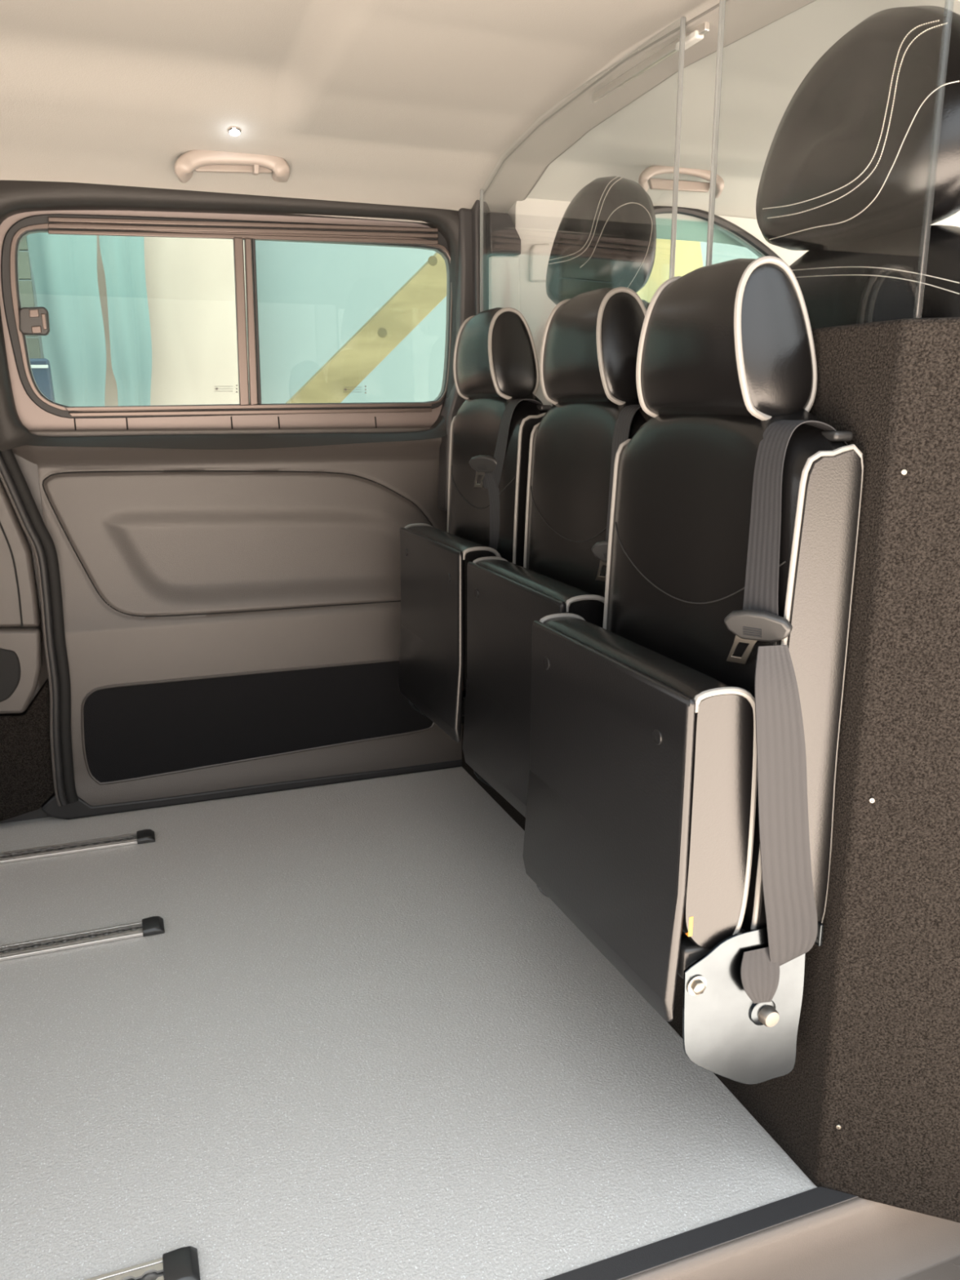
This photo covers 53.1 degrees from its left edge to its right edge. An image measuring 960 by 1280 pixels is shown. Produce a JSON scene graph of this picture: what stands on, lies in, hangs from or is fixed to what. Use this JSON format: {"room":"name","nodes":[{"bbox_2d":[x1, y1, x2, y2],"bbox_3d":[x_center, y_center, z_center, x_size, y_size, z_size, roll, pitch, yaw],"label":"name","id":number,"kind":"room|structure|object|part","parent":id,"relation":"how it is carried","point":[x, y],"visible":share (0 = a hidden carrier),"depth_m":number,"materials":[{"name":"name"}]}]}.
{"room":"vehicle interior","nodes":[
{"label":"vehicle interior","id":0,"kind":"room"},
{"bbox_2d":[0,448,78,823],"bbox_3d":[-1.721,-0.179,1.984,1.556,1.510,0.084,-5,15,-20],"label":"wall","id":1,"kind":"structure","parent":0,"point":[37,764],"depth_m":2.26,"materials":[{"name":"grey plastic"}]},
{"bbox_3d":[-1.545,-0.199,2.055,1.066,0.432,0.050,-5,15,-20],"label":"trim","id":2,"kind":"part","parent":1,"relation":"part of","materials":[{"name":"grey plastic"}]},
{"bbox_3d":[-1.555,0.072,2.106,1.095,0.281,0.070,-5,15,-20],"label":"armrest trim","id":3,"kind":"part","parent":1,"relation":"part of","materials":[{"name":"grey plastic"}]},
{"bbox_3d":[-1.601,0.313,2.158,1.194,0.368,0.050,-5,15,-20],"label":"trim","id":4,"kind":"part","parent":1,"relation":"part of","materials":[{"name":"brown carpet"}]},
{"bbox_2d":[0,180,462,819],"bbox_3d":[-0.547,-0.326,2.402,1.353,1.496,0.121,-5,15,-20],"label":"door","id":5,"kind":"structure","parent":1,"relation":"in","point":[231,584],"depth_m":2.42,"materials":[{"name":"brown plastic"}]},
{"bbox_2d":[0,213,452,418],"bbox_3d":[-0.554,-0.765,2.284,1.048,0.460,0.045,-5,15,-20],"label":"window","id":6,"kind":"structure","parent":5,"relation":"attached to","point":[21,322],"depth_m":2.25,"materials":[{"name":"brown plastic"}]},
{"bbox_3d":[-0.527,-0.946,2.256,0.899,0.036,0.010,-5,15,-20],"label":"rail","id":7,"kind":"part","parent":6,"relation":"part of","materials":[{"name":"grey"}]},
{"bbox_3d":[-0.526,-0.959,2.253,0.898,0.040,0.010,-5,15,-20],"label":"rail","id":8,"kind":"part","parent":6,"relation":"part of","materials":[{"name":"grey"}]},
{"bbox_3d":[-0.525,-0.972,2.250,0.897,0.040,0.010,-5,15,-20],"label":"rail","id":9,"kind":"part","parent":6,"relation":"part of","materials":[{"name":"grey"}]},
{"bbox_3d":[-0.538,-0.570,2.344,0.880,0.020,0.008,-5,15,-20],"label":"rail","id":10,"kind":"part","parent":6,"relation":"part of","materials":[{"name":"grey"}]},
{"bbox_3d":[-0.535,-0.557,2.348,0.873,0.019,0.008,-5,15,-20],"label":"rail","id":11,"kind":"part","parent":6,"relation":"part of","materials":[{"name":"grey"}]},
{"bbox_3d":[-0.542,-0.070,2.489,1.160,0.935,0.080,-5,15,-20],"label":"moulded panel","id":12,"kind":"part","parent":5,"relation":"part of","materials":[{"name":"grey plastic"}]},
{"bbox_3d":[-0.503,0.354,2.595,1.250,0.084,0.060,-5,15,-20],"label":"foot sill","id":13,"kind":"part","parent":5,"relation":"part of","materials":[{"name":"grey plastic"}]},
{"bbox_2d":[0,766,817,1279],"bbox_3d":[-0.931,0.646,1.619,2.650,0.020,1.647,-5,15,-20],"label":"floor","id":14,"kind":"structure","parent":0,"point":[357,1040],"depth_m":1.50,"materials":[{"name":"grey plastic"}]},
{"bbox_2d":[0,829,155,863],"bbox_3d":[-1.438,0.522,2.050,1.414,0.016,0.053,-5,15,-20],"label":"floor track","id":15,"kind":"object","parent":14,"relation":"on","point":[145,836],"visible":1,"depth_m":2.23,"materials":[{"name":"silver metal"}]},
{"bbox_3d":[-1.454,0.522,2.066,1.396,0.005,0.006,-5,15,-20],"label":"edge rail","id":16,"kind":"part","parent":15,"relation":"part of","materials":[{"name":"silver metal"}]},
{"bbox_3d":[-1.440,0.523,2.060,1.369,0.006,0.010,-5,15,-20],"label":"scalloped rail","id":17,"kind":"part","parent":15,"relation":"part of","materials":[{"name":"silver metal"}]},
{"bbox_3d":[-1.434,0.527,2.042,1.369,0.006,0.010,-5,15,-20],"label":"scalloped rail","id":18,"kind":"part","parent":15,"relation":"part of","materials":[{"name":"silver metal"}]},
{"bbox_3d":[-1.440,0.531,2.029,1.396,0.005,0.006,-5,15,-20],"label":"edge rail","id":19,"kind":"part","parent":15,"relation":"part of","materials":[{"name":"silver metal"}]},
{"bbox_2d":[0,915,164,960],"bbox_3d":[-1.287,0.618,1.657,1.414,0.016,0.053,-5,15,-20],"label":"floor track","id":20,"kind":"object","parent":14,"relation":"on","point":[154,925],"visible":1,"depth_m":1.84,"materials":[{"name":"silver metal"}]},
{"bbox_3d":[-1.289,0.618,1.667,1.369,0.006,0.010,-5,15,-20],"label":"scalloped rail","id":21,"kind":"part","parent":20,"relation":"part of","materials":[{"name":"silver metal"}]},
{"bbox_3d":[-1.303,0.617,1.673,1.396,0.005,0.006,-5,15,-20],"label":"edge rail","id":22,"kind":"part","parent":20,"relation":"part of","materials":[{"name":"silver metal"}]},
{"bbox_3d":[-1.282,0.622,1.649,1.369,0.006,0.010,-5,15,-20],"label":"scalloped rail","id":23,"kind":"part","parent":20,"relation":"part of","materials":[{"name":"silver metal"}]},
{"bbox_3d":[-1.288,0.626,1.636,1.396,0.005,0.006,-5,15,-20],"label":"edge rail","id":24,"kind":"part","parent":20,"relation":"part of","materials":[{"name":"silver metal"}]},
{"bbox_2d":[85,1245,200,1279],"bbox_3d":[-0.998,0.800,0.904,1.414,0.016,0.053,-5,15,-20],"label":"floor track","id":25,"kind":"object","parent":14,"relation":"on","point":[182,1263],"visible":1,"depth_m":1.13,"materials":[{"name":"silver metal"}]},
{"bbox_3d":[-1.013,0.800,0.921,1.396,0.005,0.006,-5,15,-20],"label":"edge rail","id":26,"kind":"part","parent":25,"relation":"part of","materials":[{"name":"silver metal"}]},
{"bbox_3d":[-1.000,0.801,0.914,1.369,0.006,0.010,-5,15,-20],"label":"scalloped rail","id":27,"kind":"part","parent":25,"relation":"part of","materials":[{"name":"silver metal"}]},
{"bbox_3d":[-0.993,0.805,0.897,1.369,0.006,0.010,-5,15,-20],"label":"scalloped rail","id":28,"kind":"part","parent":25,"relation":"part of","materials":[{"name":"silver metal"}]},
{"bbox_2d":[462,724,525,831],"bbox_3d":[0.150,-0.004,2.155,0.045,0.990,1.040,-5,15,-20],"label":"wall","id":29,"kind":"structure","parent":14,"relation":"on","point":[515,815],"depth_m":2.47,"materials":[{"name":"black plastic"}]},
{"bbox_2d":[398,306,551,742],"bbox_3d":[-0.018,-0.213,2.146,0.231,1.004,0.466,-5,15,-20],"label":"seat","id":30,"kind":"object","parent":29,"relation":"attached to","point":[495,365],"visible":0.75,"depth_m":2.04,"materials":[{"name":"black leather"}]},
{"bbox_2d":[407,525,496,692],"bbox_3d":[-0.065,-0.076,2.173,0.092,0.328,0.426,-5,15,-20],"label":"seat cushion","id":31,"kind":"object","parent":30,"relation":"on","point":[437,560],"depth_m":2.08,"materials":[{"name":"black leather"}]},
{"bbox_3d":[0.001,-0.346,2.058,0.046,0.041,0.014,11,17,38],"label":"tongue blade","id":32,"kind":"part","parent":30,"relation":"part of","materials":[{"name":"silver metal"}]},
{"bbox_3d":[0.031,-0.226,2.173,0.111,0.670,0.434,-5,15,-20],"label":"backrest","id":33,"kind":"part","parent":30,"relation":"part of","materials":[{"name":"black leather"}]},
{"bbox_2d":[462,286,646,817],"bbox_3d":[0.148,-0.097,1.718,0.231,1.004,0.454,-5,15,-20],"label":"seat","id":34,"kind":"object","parent":29,"relation":"attached to","point":[589,345],"visible":0.42,"depth_m":1.68,"materials":[{"name":"black leather"}]},
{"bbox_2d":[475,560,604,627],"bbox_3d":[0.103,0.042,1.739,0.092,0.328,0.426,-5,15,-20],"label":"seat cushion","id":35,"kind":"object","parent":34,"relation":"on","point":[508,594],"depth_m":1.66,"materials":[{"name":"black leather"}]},
{"bbox_3d":[0.199,-0.108,1.739,0.111,0.670,0.434,-5,15,-20],"label":"backrest","id":36,"kind":"part","parent":34,"relation":"part of","materials":[{"name":"black leather"}]},
{"bbox_3d":[0.204,-0.114,1.555,0.046,0.041,0.014,11,17,38],"label":"tongue blade","id":37,"kind":"part","parent":34,"relation":"part of","materials":[{"name":"silver metal"}]},
{"bbox_2d":[480,16,685,312],"bbox_3d":[0.158,-0.766,1.950,0.007,0.597,0.889,-5,15,-20],"label":"screen","id":38,"kind":"object","parent":29,"relation":"on","point":[682,23],"visible":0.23,"depth_m":1.53,"materials":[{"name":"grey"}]},
{"bbox_2d":[638,316,959,1222],"bbox_3d":[0.464,0.157,1.284,0.225,1.092,0.825,-11,18,-38],"label":"wall","id":39,"kind":"structure","parent":14,"relation":"on","point":[868,1108],"depth_m":1.13,"materials":[{"name":"brown carpet"}]},
{"bbox_2d":[522,255,863,1084],"bbox_3d":[0.254,0.028,1.282,0.231,1.004,0.462,-5,15,-20],"label":"seat","id":40,"kind":"object","parent":39,"relation":"attached to","point":[679,814],"visible":1,"depth_m":1.15,"materials":[{"name":"black leather"}]},
{"bbox_2d":[543,617,753,948],"bbox_3d":[0.207,0.166,1.307,0.092,0.328,0.426,-5,15,-20],"label":"seat cushion","id":41,"kind":"object","parent":40,"relation":"on","point":[678,810],"depth_m":1.15,"materials":[{"name":"black leather"}]},
{"bbox_2d":[687,975,706,995],"bbox_3d":[0.258,0.410,1.139,0.026,0.026,0.002,-5,15,-20],"label":"bolt","id":42,"kind":"object","parent":40,"relation":"in","point":[696,984],"depth_m":1.13,"materials":[{"name":"silver metal"}]},
{"bbox_3d":[0.303,0.016,1.307,0.111,0.670,0.434,-5,15,-20],"label":"backrest","id":43,"kind":"part","parent":40,"relation":"part of","materials":[{"name":"black leather"}]},
{"bbox_3d":[0.308,0.010,1.123,0.046,0.041,0.014,11,17,38],"label":"tongue blade","id":44,"kind":"part","parent":40,"relation":"part of","materials":[{"name":"silver metal"}]},
{"bbox_3d":[0.350,0.459,1.186,0.036,0.036,0.004,-5,15,-20],"label":"anchor plate","id":45,"kind":"part","parent":40,"relation":"part of","materials":[{"name":"metal"}]},
{"bbox_2d":[544,1186,959,1279],"bbox_3d":[0.127,0.865,0.962,1.950,0.144,0.397,-5,15,-20],"label":"trim","id":46,"kind":"structure","parent":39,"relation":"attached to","point":[820,1233],"depth_m":1.22,"materials":[{"name":"grey plastic"}]},
{"bbox_2d":[706,0,951,266],"bbox_3d":[0.395,-0.604,1.150,0.007,0.460,0.407,-5,15,-20],"label":"screen","id":47,"kind":"object","parent":39,"relation":"on","point":[722,2],"visible":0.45,"depth_m":1.32,"materials":[{"name":"grey"}]},
{"bbox_2d":[0,0,959,222],"bbox_3d":[-0.907,-0.856,1.250,2.693,0.301,1.570,-5,15,-20],"label":"ceiling","id":48,"kind":"structure","parent":0,"point":[407,103],"depth_m":1.80,"materials":[{"name":"grey fabric"}]},
{"bbox_2d":[174,149,289,182],"bbox_3d":[-0.533,-1.021,2.069,0.244,0.076,0.051,-5,15,-20],"label":"handle","id":49,"kind":"object","parent":48,"relation":"attached to","point":[199,161],"visible":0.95,"depth_m":2.06,"materials":[{"name":"brown plastic"}]},
{"bbox_3d":[-0.536,-1.026,2.088,0.180,0.027,0.012,-5,15,-20],"label":"plate","id":50,"kind":"part","parent":49,"relation":"part of","materials":[{"name":"brown plastic"}]},
{"bbox_2d":[228,126,240,136],"bbox_3d":[-0.505,-1.047,1.972,0.025,0.017,0.026,-5,15,-20],"label":"recessed light","id":51,"kind":"object","parent":48,"relation":"in","point":[233,131],"visible":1,"depth_m":1.97,"materials":[{"name":"silver metal"}]},
{"bbox_2d":[591,22,709,102],"bbox_3d":[0.281,-0.978,1.639,0.016,0.018,0.380,-5,15,-20],"label":"channel","id":52,"kind":"object","parent":48,"relation":"attached to","point":[695,35],"visible":0.88,"depth_m":1.61,"materials":[{"name":"silver metal"}]},
{"bbox_2d":[485,198,808,405],"bbox_3d":[0.623,-0.364,2.744,1.306,1.610,0.070,-5,15,-20],"label":"wall","id":53,"kind":"structure","parent":0,"point":[526,233],"depth_m":2.39,"materials":[{"name":"grey plastic"}]},
{"bbox_2d":[437,199,490,511],"bbox_3d":[-0.034,-0.718,2.458,0.140,0.774,0.095,-5,15,-20],"label":"door frame","id":54,"kind":"structure","parent":53,"relation":"attached to","point":[468,300],"depth_m":2.39,"materials":[{"name":"grey plastic"}]},
{"bbox_3d":[0.063,-0.580,2.458,0.084,0.757,0.020,-5,15,-20],"label":"pillar post","id":55,"kind":"part","parent":53,"relation":"part of","materials":[{"name":"grey plastic"}]},
{"bbox_2d":[479,0,816,200],"bbox_3d":[0.289,-0.969,1.722,0.115,0.096,1.361,-5,15,-20],"label":"trim","id":56,"kind":"structure","parent":53,"relation":"attached to","point":[717,5],"depth_m":1.75,"materials":[{"name":"grey plastic"}]},
{"bbox_2d":[526,0,959,247],"bbox_3d":[0.916,-0.956,1.927,1.215,0.327,1.570,-5,15,-20],"label":"ceiling","id":57,"kind":"structure","parent":0,"point":[762,70],"depth_m":1.97,"materials":[{"name":"grey fabric"}]},
{"bbox_2d":[638,165,724,198],"bbox_3d":[0.486,-1.109,2.315,0.247,0.067,0.046,-5,15,-20],"label":"handle","id":58,"kind":"object","parent":57,"relation":"attached to","point":[655,184],"visible":0.8,"depth_m":2.31,"materials":[{"name":"brown plastic"}]},
{"bbox_3d":[0.485,-1.104,2.335,0.173,0.026,0.012,-5,15,-20],"label":"plate","id":59,"kind":"part","parent":58,"relation":"part of","materials":[{"name":"brown plastic"}]},
{"bbox_3d":[0.810,0.582,2.261,1.040,0.040,1.610,-5,15,-20],"label":"floor","id":60,"kind":"structure","parent":0,"visible":0},
{"bbox_2d":[546,176,656,406],"bbox_3d":[0.509,-0.244,2.296,0.703,1.550,0.520,-5,15,-20],"label":"seat","id":61,"kind":"object","parent":60,"relation":"on","point":[606,236],"visible":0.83,"depth_m":1.94,"materials":[{"name":"black leather"}]},
{"bbox_3d":[0.324,-0.312,2.208,0.200,0.882,0.520,-5,15,-20],"label":"backrest","id":62,"kind":"part","parent":61,"relation":"part of","materials":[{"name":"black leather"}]},
{"bbox_2d":[755,5,959,328],"bbox_3d":[0.761,-0.056,1.488,0.702,1.565,0.520,-5,15,-20],"label":"seat","id":63,"kind":"object","parent":60,"relation":"on","point":[852,162],"visible":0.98,"depth_m":1.18,"materials":[{"name":"black leather"}]},
{"bbox_3d":[0.576,-0.116,1.402,0.200,0.882,0.520,-5,15,-20],"label":"backrest","id":64,"kind":"part","parent":63,"relation":"part of","materials":[{"name":"black leather"}]},
{"label":"outside","id":65,"kind":"structure","parent":0,"visible":0},
{"bbox_3d":[-0.215,0.431,5.104,11.000,0.050,3.750,-5,15,-20],"label":"ground","id":66,"kind":"structure","parent":65,"visible":0},
{"bbox_2d":[96,235,249,406],"bbox_3d":[-1.338,-0.509,4.262,0.772,2.786,0.020,-5,15,-20],"label":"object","id":67,"kind":"object","parent":66,"relation":"on","point":[190,282],"visible":0.02,"depth_m":4.08,"materials":[{"name":"beige"}]},
{"bbox_2d":[285,252,446,403],"bbox_3d":[-0.872,-0.727,3.804,3.016,2.835,0.062,-5,15,-20],"label":"brace","id":68,"kind":"object","parent":66,"relation":"on","point":[375,340],"visible":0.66,"depth_m":3.84,"materials":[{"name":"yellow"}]},
{"bbox_2d":[18,240,759,404],"bbox_3d":[0.019,-1.460,4.734,8.500,3.800,0.050,-5,15,-20],"label":"window","id":69,"kind":"structure","parent":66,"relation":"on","point":[313,298],"depth_m":4.43,"materials":[{"name":"glass"}]},
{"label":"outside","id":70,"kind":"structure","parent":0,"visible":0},
{"bbox_2d":[26,232,106,406],"bbox_3d":[-1.620,-1.238,3.803,0.267,1.068,0.020,-5,15,-20],"label":"curtain","id":71,"kind":"object","parent":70,"point":[64,266],"visible":0.51,"depth_m":3.79,"materials":[{"name":"teal fabric"}]},
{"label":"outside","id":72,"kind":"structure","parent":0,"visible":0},
{"bbox_2d":[29,358,55,402],"bbox_3d":[-1.740,-0.877,3.562,0.308,0.323,0.110,-5,15,-20],"label":"bin","id":73,"kind":"object","parent":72,"point":[41,367],"visible":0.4,"depth_m":3.54,"materials":[{"name":"blue paint"}]},
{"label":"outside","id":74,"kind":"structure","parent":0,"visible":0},
{"bbox_2d":[98,235,151,405],"bbox_3d":[-1.409,-1.261,3.878,0.188,1.085,0.020,-5,15,-20],"label":"curtain","id":75,"kind":"object","parent":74,"point":[122,257],"visible":0.57,"depth_m":3.87,"materials":[{"name":"teal fabric"}]},
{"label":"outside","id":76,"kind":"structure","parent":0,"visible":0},
{"bbox_2d":[18,235,40,358],"bbox_3d":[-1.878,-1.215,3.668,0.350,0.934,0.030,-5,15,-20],"label":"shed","id":77,"kind":"object","parent":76,"point":[27,299],"visible":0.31,"depth_m":3.67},
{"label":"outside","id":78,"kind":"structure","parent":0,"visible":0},
{"bbox_2d":[636,238,702,302],"bbox_3d":[0.907,-1.040,4.738,0.472,2.167,0.050,-5,15,-20],"label":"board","id":79,"kind":"object","parent":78,"point":[688,255],"visible":0.04,"depth_m":4.53,"materials":[{"name":"yellow"}]}
]}

